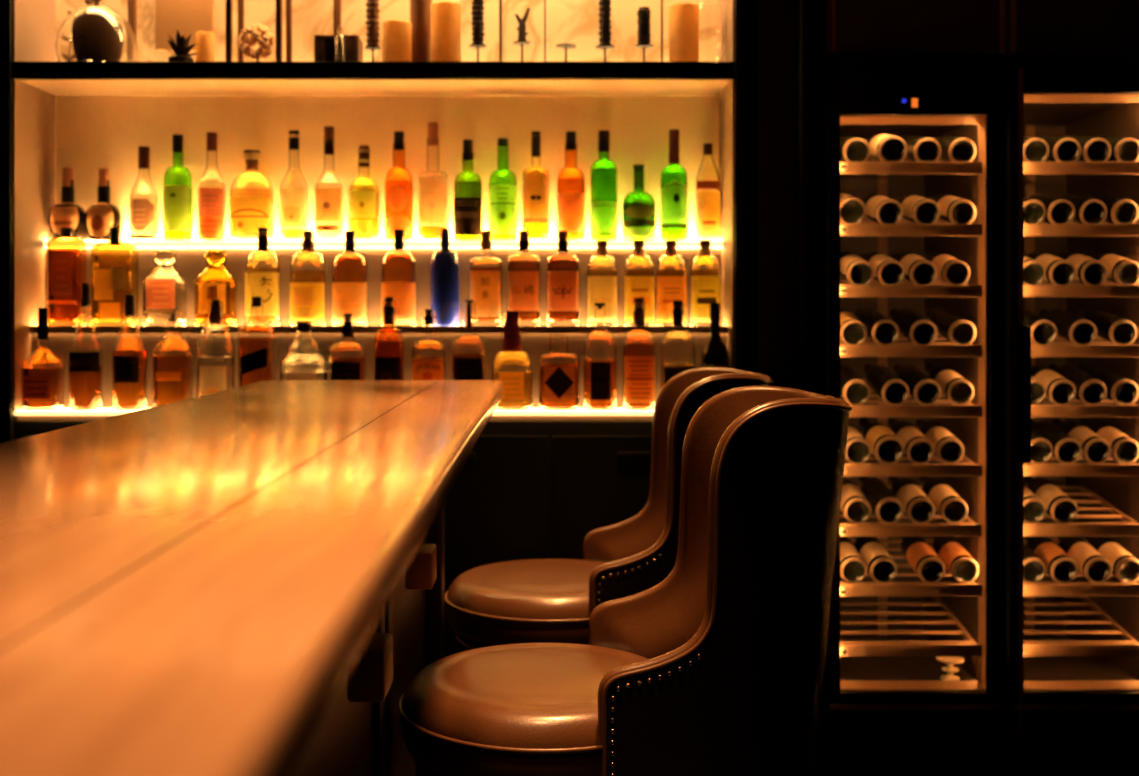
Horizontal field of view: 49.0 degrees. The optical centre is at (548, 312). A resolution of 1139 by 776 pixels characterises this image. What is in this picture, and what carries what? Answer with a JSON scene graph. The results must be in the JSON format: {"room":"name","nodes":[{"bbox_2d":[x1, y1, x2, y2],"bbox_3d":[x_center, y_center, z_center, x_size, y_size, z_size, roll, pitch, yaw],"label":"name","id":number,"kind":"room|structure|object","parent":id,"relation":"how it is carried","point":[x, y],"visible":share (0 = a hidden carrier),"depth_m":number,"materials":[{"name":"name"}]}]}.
{"room":"bar","nodes":[
{"label":"bar","id":0,"kind":"room"},
{"bbox_2d":[757,0,795,388],"bbox_3d":[0.647,-0.175,3.925,0.111,2.950,0.750,0,0,0],"label":"wall column","id":1,"kind":"structure","parent":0,"point":[776,19],"depth_m":3.55,"materials":[{"name":"paint"}]},
{"bbox_2d":[827,0,1138,60],"bbox_3d":[1.640,-1.190,3.905,1.721,0.920,0.790,0,0,0],"label":"cabinet","id":2,"kind":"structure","parent":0,"point":[862,26],"depth_m":3.51,"materials":[{"name":"black wood"}]},
{"bbox_2d":[796,0,826,775],"bbox_3d":[0.739,-0.175,3.890,0.073,2.950,0.820,0,0,0],"label":"wall","id":3,"kind":"structure","parent":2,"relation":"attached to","point":[811,15],"depth_m":3.48,"materials":[{"name":"black paint"}]},
{"bbox_2d":[827,0,829,52],"bbox_3d":[0.781,-1.190,3.503,0.010,0.920,0.018,0,0,0],"label":"trim","id":4,"kind":"structure","parent":2,"relation":"attached to","point":[828,1],"depth_m":3.49,"materials":[{"name":"brown metal"}]},
{"bbox_2d":[831,0,835,52],"bbox_3d":[0.798,-1.190,3.503,0.010,0.920,0.018,0,0,0],"label":"trim","id":5,"kind":"structure","parent":2,"relation":"attached to","point":[833,2],"depth_m":3.49,"materials":[{"name":"brown metal"}]},
{"bbox_2d":[1000,0,1004,52],"bbox_3d":[1.271,-1.190,3.503,0.010,0.920,0.018,0,0,0],"label":"trim","id":6,"kind":"structure","parent":2,"relation":"attached to","point":[1002,2],"depth_m":3.49,"materials":[{"name":"brown metal"}]},
{"bbox_2d":[1011,0,1015,52],"bbox_3d":[1.302,-1.190,3.503,0.010,0.920,0.018,0,0,0],"label":"trim","id":7,"kind":"structure","parent":2,"relation":"attached to","point":[1013,2],"depth_m":3.49,"materials":[{"name":"brown metal"}]},
{"bbox_2d":[827,754,1138,775],"bbox_3d":[0.000,1.350,1.425,5.200,0.100,6.050,0,0,0],"label":"floor","id":8,"kind":"structure","parent":0,"point":[998,768],"depth_m":3.55,"materials":[{"name":"black"}]},
{"bbox_2d":[0,380,502,775],"bbox_3d":[-0.393,0.729,1.125,0.571,1.142,3.650,0,0,0],"label":"countertop","id":9,"kind":"structure","parent":8,"relation":"on","point":[246,580],"depth_m":0.86,"materials":[{"name":"brown wood"}]},
{"bbox_2d":[291,534,425,775],"bbox_3d":[-0.447,0.751,1.100,0.343,1.097,3.560,0,0,0],"label":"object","id":10,"kind":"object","parent":8,"relation":"on","point":[341,744],"depth_m":1.89,"materials":[{"name":"brown wood"}]},
{"bbox_2d":[0,0,756,656],"bbox_3d":[-0.522,-0.100,3.702,2.226,2.800,0.332,0,0,0],"label":"shelving","id":11,"kind":"object","parent":8,"relation":"on","point":[535,482],"visible":0.23,"depth_m":3.75,"materials":[{"name":"black paint"}]},
{"bbox_2d":[21,308,63,410],"bbox_3d":[-1.458,0.132,3.601,0.104,0.293,0.088,0,0,0],"label":"bottle","id":12,"kind":"object","parent":11,"relation":"on","point":[42,372],"visible":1,"depth_m":3.56,"materials":[{"name":"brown glass"}]},
{"bbox_2d":[47,227,86,325],"bbox_3d":[-1.429,-0.107,3.704,0.098,0.292,0.088,0,0,0],"label":"bottle","id":13,"kind":"object","parent":11,"relation":"on","point":[66,255],"visible":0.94,"depth_m":3.66,"materials":[{"name":"orange glass"}]},
{"bbox_2d":[49,167,85,240],"bbox_3d":[-1.462,-0.329,3.799,0.109,0.225,0.088,0,0,0],"label":"bottle","id":14,"kind":"object","parent":11,"relation":"on","point":[69,214],"visible":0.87,"depth_m":3.77,"materials":[{"name":"brown glass"}]},
{"bbox_2d":[56,0,94,34],"bbox_3d":[-1.431,-0.839,3.790,0.134,0.250,0.015,0,0,0],"label":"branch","id":15,"kind":"object","parent":11,"relation":"on","point":[87,2],"visible":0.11,"depth_m":3.79,"materials":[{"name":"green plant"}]},
{"bbox_2d":[69,283,102,410],"bbox_3d":[-1.334,0.096,3.601,0.092,0.366,0.088,0,0,0],"label":"bottle","id":16,"kind":"object","parent":11,"relation":"on","point":[85,353],"visible":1,"depth_m":3.57,"materials":[{"name":"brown glass"}]},
{"bbox_2d":[55,0,137,61],"bbox_3d":[-1.327,-0.829,3.670,0.228,0.228,0.228,0,0,0],"label":"glass cloche","id":17,"kind":"object","parent":11,"relation":"on","point":[95,32],"visible":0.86,"depth_m":3.58,"materials":[{"name":"clear glass"}]},
{"bbox_2d":[86,168,121,240],"bbox_3d":[-1.353,-0.328,3.799,0.106,0.222,0.088,0,0,0],"label":"bottle","id":18,"kind":"object","parent":11,"relation":"on","point":[102,216],"visible":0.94,"depth_m":3.77,"materials":[{"name":"brown glass"}]},
{"bbox_2d":[91,228,137,325],"bbox_3d":[-1.286,-0.107,3.705,0.122,0.292,0.088,0,0,0],"label":"bottle","id":19,"kind":"object","parent":11,"relation":"on","point":[114,263],"visible":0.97,"depth_m":3.66,"materials":[{"name":"yellow glass"}]},
{"bbox_2d":[112,295,147,410],"bbox_3d":[-1.207,0.113,3.601,0.098,0.331,0.088,0,0,0],"label":"bottle","id":20,"kind":"object","parent":11,"relation":"on","point":[129,355],"visible":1,"depth_m":3.57,"materials":[{"name":"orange glass"}]},
{"bbox_2d":[128,0,136,40],"bbox_3d":[-1.268,-0.944,3.803,0.036,0.460,0.036,0,0,0],"label":"stand","id":21,"kind":"object","parent":11,"relation":"on","point":[132,4],"visible":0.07,"depth_m":3.79,"materials":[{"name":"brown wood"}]},
{"bbox_2d":[129,146,157,240],"bbox_3d":[-1.231,-0.361,3.799,0.082,0.289,0.083,0,0,0],"label":"bottle","id":22,"kind":"object","parent":11,"relation":"on","point":[143,197],"visible":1,"depth_m":3.77,"materials":[{"name":"clear glass"}]},
{"bbox_2d":[143,249,186,325],"bbox_3d":[-1.138,-0.074,3.704,0.119,0.227,0.088,0,0,0],"label":"decanter","id":23,"kind":"object","parent":11,"relation":"on","point":[164,288],"visible":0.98,"depth_m":3.67,"materials":[{"name":"clear glass"}]},
{"bbox_2d":[153,306,192,406],"bbox_3d":[-1.083,0.130,3.602,0.104,0.298,0.088,0,0,0],"label":"bottle","id":24,"kind":"object","parent":11,"relation":"on","point":[172,356],"visible":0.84,"depth_m":3.56,"materials":[{"name":"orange glass"}]},
{"bbox_2d":[163,134,191,240],"bbox_3d":[-1.128,-0.379,3.799,0.084,0.325,0.085,0,0,0],"label":"wine bottle","id":25,"kind":"object","parent":11,"relation":"on","point":[177,188],"visible":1,"depth_m":3.77,"materials":[{"name":"green glass"}]},
{"bbox_2d":[162,29,199,61],"bbox_3d":[-1.078,-0.770,3.661,0.105,0.111,0.104,0,0,-31],"label":"succulent plant","id":26,"kind":"object","parent":11,"relation":"on","point":[181,49],"visible":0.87,"depth_m":3.64,"materials":[{"name":"green plant"}]},
{"bbox_2d":[156,0,213,50],"bbox_3d":[-1.118,-0.990,3.840,0.178,0.368,0.016,0,0,0],"label":"canvas panel","id":27,"kind":"object","parent":11,"relation":"attached to","point":[189,17],"visible":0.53,"depth_m":3.83,"materials":[{"name":"beige fabric"}]},
{"bbox_2d":[196,31,213,61],"bbox_3d":[-1.018,-0.772,3.700,0.053,0.116,0.053,0,0,0],"label":"pillar candle","id":28,"kind":"object","parent":11,"relation":"on","point":[205,40],"visible":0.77,"depth_m":3.68,"materials":[{"name":"beige wax"}]},
{"bbox_2d":[198,132,224,240],"bbox_3d":[-1.024,-0.382,3.799,0.079,0.331,0.080,0,0,0],"label":"bottle","id":29,"kind":"object","parent":11,"relation":"on","point":[211,190],"visible":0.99,"depth_m":3.77,"materials":[{"name":"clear glass"}]},
{"bbox_2d":[197,300,234,396],"bbox_3d":[-0.960,0.120,3.601,0.106,0.316,0.088,0,0,0],"label":"bottle","id":30,"kind":"object","parent":11,"relation":"on","point":[215,349],"visible":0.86,"depth_m":3.57,"materials":[{"name":"clear glass"}]},
{"bbox_2d":[195,249,236,325],"bbox_3d":[-0.987,-0.074,3.704,0.118,0.227,0.088,0,0,0],"label":"decanter","id":31,"kind":"object","parent":11,"relation":"on","point":[215,282],"visible":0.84,"depth_m":3.67,"materials":[{"name":"yellow glass"}]},
{"bbox_2d":[230,150,273,240],"bbox_3d":[-0.903,-0.355,3.799,0.128,0.276,0.088,0,0,0],"label":"bottle","id":32,"kind":"object","parent":11,"relation":"on","point":[251,191],"visible":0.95,"depth_m":3.76,"materials":[{"name":"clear glass"}]},
{"bbox_2d":[238,297,275,386],"bbox_3d":[-0.841,0.116,3.602,0.098,0.325,0.088,0,0,0],"label":"bottle","id":33,"kind":"object","parent":11,"relation":"on","point":[256,337],"visible":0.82,"depth_m":3.56,"materials":[{"name":"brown glass"}]},
{"bbox_2d":[226,0,291,61],"bbox_3d":[-0.854,-1.007,3.690,0.169,0.586,0.160,0,0,0],"label":"wooden lantern","id":34,"kind":"object","parent":11,"relation":"on","point":[228,2],"visible":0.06,"depth_m":3.62,"materials":[{"name":"brown wood"}]},
{"bbox_2d":[238,23,274,61],"bbox_3d":[-0.865,-0.791,3.700,0.108,0.129,0.100,0,0,0],"label":"sculpture","id":35,"kind":"object","parent":34,"relation":"on","point":[259,33],"visible":1,"depth_m":3.68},
{"bbox_2d":[245,228,279,325],"bbox_3d":[-0.848,-0.107,3.704,0.100,0.292,0.088,0,0,0],"label":"bottle","id":36,"kind":"object","parent":11,"relation":"on","point":[262,275],"visible":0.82,"depth_m":3.67,"materials":[{"name":"clear glass"}]},
{"bbox_2d":[280,130,307,240],"bbox_3d":[-0.775,-0.385,3.799,0.082,0.337,0.083,0,0,0],"label":"bottle","id":37,"kind":"object","parent":11,"relation":"on","point":[293,187],"visible":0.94,"depth_m":3.77,"materials":[{"name":"clear glass"}]},
{"bbox_2d":[280,321,327,379],"bbox_3d":[-0.706,0.150,3.602,0.138,0.256,0.088,0,0,0],"label":"bottle","id":38,"kind":"object","parent":11,"relation":"on","point":[303,360],"visible":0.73,"depth_m":3.58,"materials":[{"name":"clear glass"}]},
{"bbox_2d":[290,230,325,325],"bbox_3d":[-0.714,-0.102,3.704,0.103,0.283,0.088,0,0,0],"label":"bottle","id":39,"kind":"object","parent":11,"relation":"on","point":[307,268],"visible":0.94,"depth_m":3.67,"materials":[{"name":"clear glass"}]},
{"bbox_2d":[315,126,342,240],"bbox_3d":[-0.669,-0.391,3.799,0.082,0.349,0.083,0,0,0],"label":"bottle","id":40,"kind":"object","parent":11,"relation":"on","point":[328,188],"visible":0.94,"depth_m":3.77,"materials":[{"name":"clear glass"}]},
{"bbox_2d":[18,408,653,410],"bbox_3d":[-0.498,0.285,3.607,2.041,0.012,0.096,0,0,0],"label":"light","id":41,"kind":"object","parent":11,"relation":"on","point":[19,409],"depth_m":3.58,"materials":[{"name":"white plastic"}]},
{"bbox_2d":[333,0,341,34],"bbox_3d":[-0.641,-0.944,3.790,0.056,0.460,0.056,0,0,0],"label":"stand","id":42,"kind":"object","parent":11,"relation":"on","point":[337,4],"visible":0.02,"depth_m":3.78,"materials":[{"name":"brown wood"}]},
{"bbox_2d":[314,35,362,61],"bbox_3d":[-0.619,-0.761,3.680,0.128,0.093,0.100,0,0,0],"label":"wooden box","id":43,"kind":"object","parent":11,"relation":"on","point":[323,44],"visible":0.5,"depth_m":3.63,"materials":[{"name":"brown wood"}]},
{"bbox_2d":[334,26,344,61],"bbox_3d":[-0.598,-0.767,3.572,0.031,0.106,0.031,0,0,0],"label":"vial","id":44,"kind":"object","parent":11,"relation":"on","point":[339,40],"visible":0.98,"depth_m":3.56,"materials":[{"name":"clear glass"}]},
{"bbox_2d":[329,314,365,379],"bbox_3d":[-0.579,0.140,3.601,0.101,0.276,0.088,0,0,0],"label":"bottle","id":45,"kind":"object","parent":11,"relation":"on","point":[347,358],"visible":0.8,"depth_m":3.56,"materials":[{"name":"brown glass"}]},
{"bbox_2d":[332,231,367,325],"bbox_3d":[-0.590,-0.102,3.704,0.103,0.283,0.088,0,0,0],"label":"bottle","id":46,"kind":"object","parent":11,"relation":"on","point":[349,269],"visible":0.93,"depth_m":3.67,"materials":[{"name":"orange glass"}]},
{"bbox_2d":[348,145,379,240],"bbox_3d":[-0.562,-0.362,3.799,0.094,0.292,0.088,0,0,0],"label":"bottle","id":47,"kind":"object","parent":11,"relation":"on","point":[363,195],"visible":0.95,"depth_m":3.77,"materials":[{"name":"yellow glass"}]},
{"bbox_2d":[365,0,380,61],"bbox_3d":[-0.515,-0.845,3.660,0.046,0.261,0.046,0,0,-36],"label":"candlestick","id":48,"kind":"object","parent":11,"relation":"on","point":[372,10],"visible":0.88,"depth_m":3.64,"materials":[{"name":"metal"}]},
{"bbox_2d":[374,297,403,379],"bbox_3d":[-0.461,0.116,3.601,0.086,0.325,0.088,0,0,0],"label":"bottle","id":49,"kind":"object","parent":11,"relation":"on","point":[388,341],"visible":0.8,"depth_m":3.57,"materials":[{"name":"orange glass"}]},
{"bbox_2d":[382,19,411,61],"bbox_3d":[-0.443,-0.781,3.640,0.084,0.133,0.084,0,0,0],"label":"pillar candle","id":50,"kind":"object","parent":11,"relation":"on","point":[396,34],"visible":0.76,"depth_m":3.60,"materials":[{"name":"beige wax"}]},
{"bbox_2d":[381,230,416,325],"bbox_3d":[-0.445,-0.104,3.704,0.103,0.286,0.088,0,0,0],"label":"bottle","id":51,"kind":"object","parent":11,"relation":"on","point":[398,268],"visible":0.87,"depth_m":3.67,"materials":[{"name":"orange glass"}]},
{"bbox_2d":[385,131,412,240],"bbox_3d":[-0.456,-0.384,3.800,0.085,0.334,0.086,0,0,0],"label":"bottle","id":52,"kind":"object","parent":11,"relation":"on","point":[398,181],"visible":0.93,"depth_m":3.77,"materials":[{"name":"orange glass"}]},
{"bbox_2d":[410,0,431,61],"bbox_3d":[-0.379,-0.892,3.700,0.072,0.355,0.072,0,0,0],"label":"vase","id":53,"kind":"object","parent":11,"relation":"on","point":[420,10],"visible":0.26,"depth_m":3.67,"materials":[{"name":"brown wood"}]},
{"bbox_2d":[412,309,445,379],"bbox_3d":[-0.346,0.133,3.601,0.095,0.290,0.088,0,0,0],"label":"bottle","id":54,"kind":"object","parent":11,"relation":"on","point":[429,353],"visible":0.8,"depth_m":3.56,"materials":[{"name":"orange glass"}]},
{"bbox_2d":[418,122,447,240],"bbox_3d":[-0.353,-0.397,3.799,0.088,0.362,0.088,0,0,0],"label":"bottle","id":55,"kind":"object","parent":11,"relation":"on","point":[432,182],"visible":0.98,"depth_m":3.77,"materials":[{"name":"clear glass"}]},
{"bbox_2d":[430,229,459,325],"bbox_3d":[-0.308,-0.105,3.705,0.086,0.289,0.086,0,0,0],"label":"bottle","id":56,"kind":"object","parent":11,"relation":"on","point":[444,268],"visible":0.96,"depth_m":3.67,"materials":[{"name":"blue glass"}]},
{"bbox_2d":[431,1,460,61],"bbox_3d":[-0.300,-0.807,3.640,0.087,0.186,0.087,0,0,0],"label":"pillar candle","id":57,"kind":"object","parent":11,"relation":"on","point":[445,15],"visible":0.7,"depth_m":3.60,"materials":[{"name":"beige wax"}]},
{"bbox_2d":[454,139,481,240],"bbox_3d":[-0.246,-0.372,3.799,0.085,0.310,0.086,0,0,0],"label":"bottle","id":58,"kind":"object","parent":11,"relation":"on","point":[467,183],"visible":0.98,"depth_m":3.77,"materials":[{"name":"green glass"}]},
{"bbox_2d":[452,300,485,379],"bbox_3d":[-0.231,0.120,3.601,0.095,0.316,0.088,0,0,0],"label":"bottle","id":59,"kind":"object","parent":11,"relation":"on","point":[468,349],"visible":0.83,"depth_m":3.56,"materials":[{"name":"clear glass"}]},
{"bbox_2d":[469,0,486,61],"bbox_3d":[-0.208,-0.836,3.660,0.052,0.243,0.052,0,0,0],"label":"candlestick","id":60,"kind":"object","parent":11,"relation":"on","point":[477,22],"visible":0.88,"depth_m":3.65,"materials":[{"name":"metal"}]},
{"bbox_2d":[471,0,484,43],"bbox_3d":[-0.208,-0.870,3.660,0.040,0.175,0.041,0,0,0],"label":"candle","id":61,"kind":"object","parent":60,"relation":"on","point":[477,22],"depth_m":3.65,"materials":[{"name":"black wax"}]},
{"bbox_2d":[470,231,501,325],"bbox_3d":[-0.187,-0.102,3.704,0.095,0.283,0.088,0,0,0],"label":"bottle","id":62,"kind":"object","parent":11,"relation":"on","point":[485,271],"visible":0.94,"depth_m":3.66,"materials":[{"name":"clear glass"}]},
{"bbox_2d":[489,138,516,240],"bbox_3d":[-0.140,-0.373,3.799,0.085,0.313,0.086,0,0,0],"label":"bottle","id":63,"kind":"object","parent":11,"relation":"on","point":[502,181],"visible":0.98,"depth_m":3.77,"materials":[{"name":"green glass"}]},
{"bbox_2d":[491,311,532,410],"bbox_3d":[-0.107,0.136,3.601,0.118,0.285,0.088,0,0,0],"label":"bottle","id":64,"kind":"object","parent":11,"relation":"on","point":[512,366],"visible":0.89,"depth_m":3.56,"materials":[{"name":"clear glass"}]},
{"bbox_2d":[513,8,530,61],"bbox_3d":[-0.080,-0.807,3.680,0.052,0.185,0.052,0,0,0],"label":"sculpture","id":65,"kind":"object","parent":11,"relation":"on","point":[521,28],"visible":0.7,"depth_m":3.67,"materials":[{"name":"metal"}]},
{"bbox_2d":[499,0,545,61],"bbox_3d":[-0.077,-0.960,3.680,0.135,0.490,0.104,0,0,0],"label":"lantern","id":66,"kind":"object","parent":11,"relation":"on","point":[500,1],"visible":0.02,"depth_m":3.63,"materials":[{"name":"metal"}]},
{"bbox_2d":[508,231,539,325],"bbox_3d":[-0.074,-0.102,3.704,0.095,0.283,0.088,0,0,0],"label":"bottle","id":67,"kind":"object","parent":11,"relation":"on","point":[523,267],"visible":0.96,"depth_m":3.66,"materials":[{"name":"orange glass"}]},
{"bbox_2d":[523,131,548,240],"bbox_3d":[-0.040,-0.384,3.799,0.082,0.334,0.083,0,0,0],"label":"bottle","id":68,"kind":"object","parent":11,"relation":"on","point":[535,177],"visible":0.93,"depth_m":3.77,"materials":[{"name":"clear glass"}]},
{"bbox_2d":[539,333,578,410],"bbox_3d":[0.029,0.168,3.601,0.115,0.221,0.088,0,0,0],"label":"bottle","id":69,"kind":"object","parent":11,"relation":"on","point":[558,369],"visible":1,"depth_m":3.56,"materials":[{"name":"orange glass"}]},
{"bbox_2d":[547,231,578,325],"bbox_3d":[0.042,-0.102,3.704,0.095,0.283,0.088,0,0,0],"label":"bottle","id":70,"kind":"object","parent":11,"relation":"on","point":[562,267],"visible":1,"depth_m":3.66,"materials":[{"name":"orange glass"}]},
{"bbox_2d":[556,44,575,61],"bbox_3d":[0.050,-0.750,3.660,0.058,0.070,0.058,0,0,0],"label":"candlestick","id":71,"kind":"object","parent":11,"relation":"on","point":[560,46],"visible":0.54,"depth_m":3.65,"materials":[{"name":"metal"}]},
{"bbox_2d":[557,131,584,240],"bbox_3d":[0.067,-0.384,3.799,0.085,0.334,0.086,0,0,0],"label":"bottle","id":72,"kind":"object","parent":11,"relation":"on","point":[570,180],"visible":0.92,"depth_m":3.77,"materials":[{"name":"orange glass"}]},
{"bbox_2d":[583,303,616,410],"bbox_3d":[0.147,0.124,3.601,0.095,0.308,0.088,0,0,0],"label":"bottle","id":73,"kind":"object","parent":11,"relation":"on","point":[600,349],"visible":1,"depth_m":3.56,"materials":[{"name":"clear glass"}]},
{"bbox_2d":[587,240,616,325],"bbox_3d":[0.157,-0.089,3.704,0.088,0.256,0.088,0,0,0],"label":"bottle","id":74,"kind":"object","parent":11,"relation":"on","point":[602,270],"visible":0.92,"depth_m":3.67,"materials":[{"name":"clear glass"}]},
{"bbox_2d":[591,130,617,240],"bbox_3d":[0.167,-0.385,3.799,0.082,0.337,0.083,0,0,0],"label":"bottle","id":75,"kind":"object","parent":11,"relation":"on","point":[604,173],"visible":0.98,"depth_m":3.77,"materials":[{"name":"green glass"}]},
{"bbox_2d":[596,0,613,61],"bbox_3d":[0.164,-0.848,3.660,0.055,0.266,0.055,0,0,0],"label":"candlestick","id":76,"kind":"object","parent":11,"relation":"on","point":[604,13],"visible":0.92,"depth_m":3.65,"materials":[{"name":"metal"}]},
{"bbox_2d":[598,0,611,44],"bbox_3d":[0.164,-0.880,3.660,0.040,0.201,0.041,0,0,0],"label":"candle","id":77,"kind":"object","parent":76,"relation":"on","point":[604,13],"depth_m":3.65,"materials":[{"name":"black wax"}]},
{"bbox_2d":[623,298,654,410],"bbox_3d":[0.259,0.117,3.601,0.092,0.322,0.088,0,0,0],"label":"bottle","id":78,"kind":"object","parent":11,"relation":"on","point":[638,345],"visible":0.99,"depth_m":3.56,"materials":[{"name":"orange glass"}]},
{"bbox_2d":[624,240,653,325],"bbox_3d":[0.267,-0.089,3.704,0.088,0.256,0.088,0,0,0],"label":"bottle","id":79,"kind":"object","parent":11,"relation":"on","point":[638,270],"visible":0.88,"depth_m":3.67,"materials":[{"name":"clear glass"}]},
{"bbox_2d":[622,164,655,240],"bbox_3d":[0.274,-0.334,3.800,0.100,0.234,0.088,0,0,0],"label":"bottle","id":80,"kind":"object","parent":11,"relation":"on","point":[639,207],"visible":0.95,"depth_m":3.77,"materials":[{"name":"green glass"}]},
{"bbox_2d":[635,7,653,61],"bbox_3d":[0.278,-0.804,3.660,0.055,0.179,0.055,0,0,0],"label":"candlestick","id":81,"kind":"object","parent":11,"relation":"on","point":[644,41],"visible":0.89,"depth_m":3.65,"materials":[{"name":"metal"}]},
{"bbox_2d":[637,7,650,43],"bbox_3d":[0.278,-0.838,3.660,0.043,0.110,0.043,0,0,0],"label":"candle","id":82,"kind":"object","parent":81,"relation":"on","point":[643,14],"depth_m":3.64,"materials":[{"name":"black wax"}]},
{"bbox_2d":[661,0,662,61],"bbox_3d":[0.331,-0.944,3.660,0.044,0.460,0.044,0,0,0],"label":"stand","id":83,"kind":"object","parent":11,"relation":"on","point":[661,0],"visible":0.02,"depth_m":3.66,"materials":[{"name":"metal"}]},
{"bbox_2d":[656,240,685,325],"bbox_3d":[0.362,-0.089,3.704,0.088,0.256,0.088,0,0,0],"label":"bottle","id":84,"kind":"object","parent":11,"relation":"on","point":[671,269],"visible":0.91,"depth_m":3.67,"materials":[{"name":"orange glass"}]},
{"bbox_2d":[660,129,687,240],"bbox_3d":[0.380,-0.387,3.799,0.082,0.340,0.083,0,0,0],"label":"bottle","id":85,"kind":"object","parent":11,"relation":"on","point":[674,178],"visible":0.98,"depth_m":3.77,"materials":[{"name":"green glass"}]},
{"bbox_2d":[661,301,694,388],"bbox_3d":[0.372,0.122,3.602,0.098,0.314,0.088,0,0,0],"label":"bottle","id":86,"kind":"object","parent":11,"relation":"on","point":[677,345],"visible":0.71,"depth_m":3.57,"materials":[{"name":"clear glass"}]},
{"bbox_2d":[669,2,698,61],"bbox_3d":[0.395,-0.808,3.660,0.087,0.187,0.087,0,0,0],"label":"pillar candle","id":87,"kind":"object","parent":11,"relation":"on","point":[683,17],"visible":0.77,"depth_m":3.62,"materials":[{"name":"beige wax"}]},
{"bbox_2d":[690,240,719,325],"bbox_3d":[0.462,-0.089,3.704,0.088,0.256,0.088,0,0,0],"label":"bottle","id":88,"kind":"object","parent":11,"relation":"on","point":[705,268],"visible":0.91,"depth_m":3.67,"materials":[{"name":"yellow glass"}]},
{"bbox_2d":[696,143,719,240],"bbox_3d":[0.483,-0.365,3.799,0.073,0.298,0.074,0,0,0],"label":"bottle","id":89,"kind":"object","parent":11,"relation":"on","point":[707,178],"visible":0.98,"depth_m":3.77,"materials":[{"name":"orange glass"}]},
{"bbox_2d":[698,1,724,61],"bbox_3d":[0.474,-0.814,3.700,0.091,0.200,0.091,0,0,0],"label":"glass vase","id":90,"kind":"object","parent":11,"relation":"on","point":[711,24],"visible":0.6,"depth_m":3.66,"materials":[{"name":"glass"}]},
{"bbox_2d":[701,303,728,367],"bbox_3d":[0.478,0.124,3.602,0.082,0.308,0.082,0,0,0],"label":"wine bottle","id":91,"kind":"object","parent":11,"relation":"on","point":[714,353],"visible":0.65,"depth_m":3.58,"materials":[{"name":"brown glass"}]},
{"bbox_2d":[445,367,772,652],"bbox_3d":[0.142,0.720,3.026,0.789,1.164,0.513,0,0,-3],"label":"bar stool","id":92,"kind":"object","parent":8,"relation":"on","point":[532,600],"visible":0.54,"depth_m":2.84,"materials":[{"name":"black leather"}]},
{"bbox_2d":[446,559,602,644],"bbox_3d":[0.004,0.685,3.020,0.503,0.121,0.503,0,0,0],"label":"seat cushion","id":93,"kind":"object","parent":92,"relation":"on","point":[532,600],"depth_m":2.83,"materials":[{"name":"brown leather"}]},
{"bbox_2d":[398,386,851,775],"bbox_3d":[0.130,0.720,2.206,0.789,1.164,0.513,0,0,-3],"label":"bar stool","id":94,"kind":"object","parent":8,"relation":"on","point":[716,667],"visible":1,"depth_m":2.00,"materials":[{"name":"black leather"}]},
{"bbox_2d":[400,643,647,775],"bbox_3d":[-0.008,0.685,2.200,0.503,0.121,0.503,0,0,0],"label":"seat cushion","id":95,"kind":"object","parent":94,"relation":"on","point":[520,709],"depth_m":2.02,"materials":[{"name":"brown leather"}]},
{"bbox_2d":[827,54,1001,764],"bbox_3d":[1.018,0.280,3.792,0.477,2.000,0.657,0,0,0],"label":"wine fridge","id":96,"kind":"object","parent":8,"relation":"on","point":[914,140],"visible":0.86,"depth_m":3.49,"materials":[{"name":"brown metal"}]},
{"bbox_2d":[993,54,1138,764],"bbox_3d":[1.505,0.280,3.780,0.432,2.000,0.680,0,0,0],"label":"wine fridge","id":97,"kind":"object","parent":8,"relation":"on","point":[1070,122],"visible":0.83,"depth_m":3.49,"materials":[{"name":"brown metal"}]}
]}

